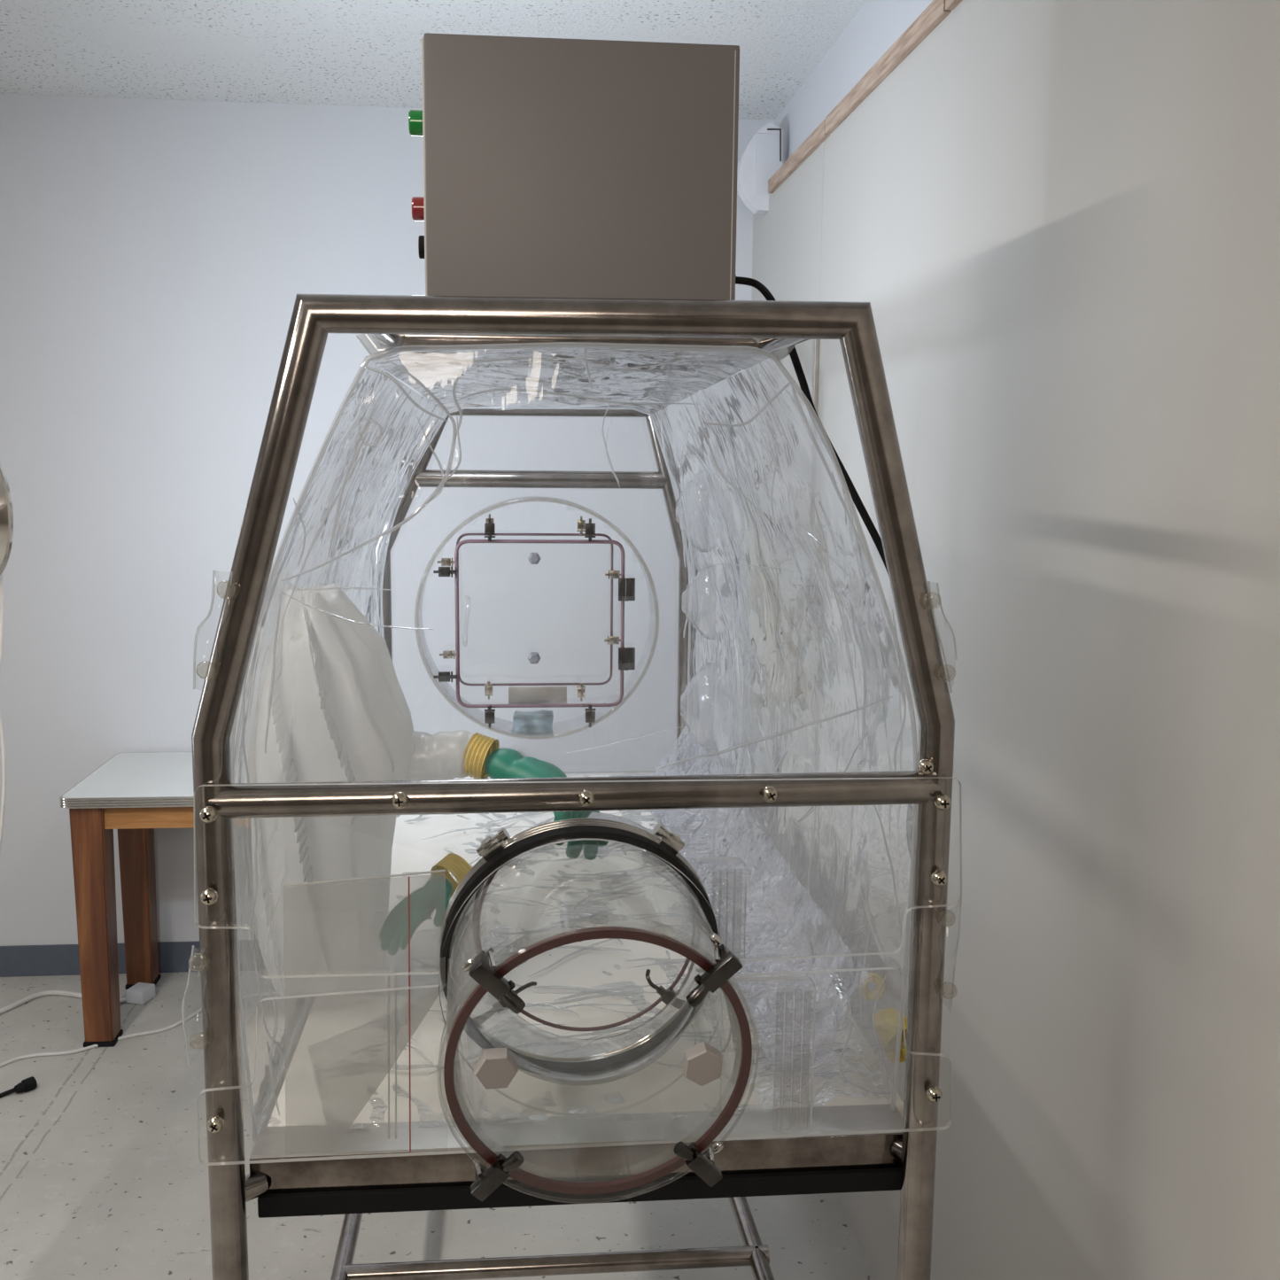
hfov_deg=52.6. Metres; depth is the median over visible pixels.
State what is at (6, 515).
work lamp
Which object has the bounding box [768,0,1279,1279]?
wall
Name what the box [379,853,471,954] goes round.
glove
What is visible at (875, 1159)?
tray
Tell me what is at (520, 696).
port
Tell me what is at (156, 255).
wall
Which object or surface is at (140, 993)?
cable
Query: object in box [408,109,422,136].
indicator light
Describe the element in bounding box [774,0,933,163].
wall
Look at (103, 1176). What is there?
floor
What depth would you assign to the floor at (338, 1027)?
1.75 m
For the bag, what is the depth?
1.36 m
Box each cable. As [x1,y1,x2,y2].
[0,982,155,1014]
[0,992,263,1067]
[0,1076,37,1097]
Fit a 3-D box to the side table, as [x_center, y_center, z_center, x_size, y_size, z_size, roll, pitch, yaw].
[-1.023,0.771,3.999,1.278,0.751,0.559,0,8,-5]
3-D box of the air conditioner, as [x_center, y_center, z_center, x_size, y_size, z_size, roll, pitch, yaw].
[0.357,-1.408,3.866,0.135,0.252,0.077,0,8,-5]
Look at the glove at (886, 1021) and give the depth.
1.59 m
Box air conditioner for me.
[736,122,783,215]
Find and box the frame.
[191,294,961,1279]
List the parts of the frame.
rail, rail arm, acrylic panel, blower rail, acrylic panel, rail, rail arm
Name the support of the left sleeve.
in the chamber
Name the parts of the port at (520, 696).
handle, door knob, door knob, label plate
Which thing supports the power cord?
on the floor at (103, 1176)
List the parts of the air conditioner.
panel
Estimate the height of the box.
0.330 m
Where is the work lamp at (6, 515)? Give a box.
[0,462,13,852]
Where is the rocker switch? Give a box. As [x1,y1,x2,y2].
[418,235,424,258]
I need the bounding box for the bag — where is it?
[283,869,445,1156]
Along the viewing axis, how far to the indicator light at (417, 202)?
1.60 m
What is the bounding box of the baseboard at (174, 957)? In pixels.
[0,939,261,977]
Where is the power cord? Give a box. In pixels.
[735,276,917,872]
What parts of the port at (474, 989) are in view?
hex knob, lever, lever, round door, lever, lever, hex knob, acrylic bracket, acrylic bracket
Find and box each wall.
[0,93,774,946]
[741,140,824,927]
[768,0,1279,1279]
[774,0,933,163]
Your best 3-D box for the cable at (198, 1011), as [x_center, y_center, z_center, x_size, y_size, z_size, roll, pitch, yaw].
[-1.562,1.171,3.787,1.151,0.010,0.123,-8,12,-44]
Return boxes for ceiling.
[0,0,867,120]
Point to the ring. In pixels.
(876, 979)
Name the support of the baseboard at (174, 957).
attached to the wall at (156, 255)
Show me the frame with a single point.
(295, 1170)
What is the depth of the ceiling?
3.29 m
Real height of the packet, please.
0.052 m
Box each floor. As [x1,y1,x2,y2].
[0,969,875,1279]
[267,772,903,1126]
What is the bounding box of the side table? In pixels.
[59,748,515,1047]
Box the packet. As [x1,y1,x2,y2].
[512,709,553,735]
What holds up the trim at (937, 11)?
attached to the wall at (1058, 221)
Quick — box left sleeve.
[248,582,608,1000]
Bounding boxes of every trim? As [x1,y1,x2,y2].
[768,0,962,193]
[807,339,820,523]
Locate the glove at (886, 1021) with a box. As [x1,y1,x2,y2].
[872,1008,907,1062]
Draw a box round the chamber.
[181,334,961,1142]
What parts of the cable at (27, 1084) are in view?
cord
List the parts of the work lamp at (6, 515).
cord, dish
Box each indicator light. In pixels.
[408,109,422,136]
[411,196,424,220]
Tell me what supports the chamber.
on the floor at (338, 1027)
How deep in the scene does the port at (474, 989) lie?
1.32 m
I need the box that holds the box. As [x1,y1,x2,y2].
[408,32,739,300]
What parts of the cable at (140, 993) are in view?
cord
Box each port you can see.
[414,496,659,739]
[437,811,815,1203]
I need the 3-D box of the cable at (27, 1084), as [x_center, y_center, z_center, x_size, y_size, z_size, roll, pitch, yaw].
[-1.733,1.212,3.418,0.260,0.034,0.038,-8,12,-44]
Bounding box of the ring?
[861,972,885,1000]
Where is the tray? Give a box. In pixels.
[245,770,903,1202]
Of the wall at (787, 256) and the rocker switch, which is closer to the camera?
the rocker switch
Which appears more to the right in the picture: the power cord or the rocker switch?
the power cord
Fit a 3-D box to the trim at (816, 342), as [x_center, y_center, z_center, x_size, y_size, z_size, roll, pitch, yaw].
[0.437,-0.528,3.248,0.012,0.469,0.024,0,8,-5]

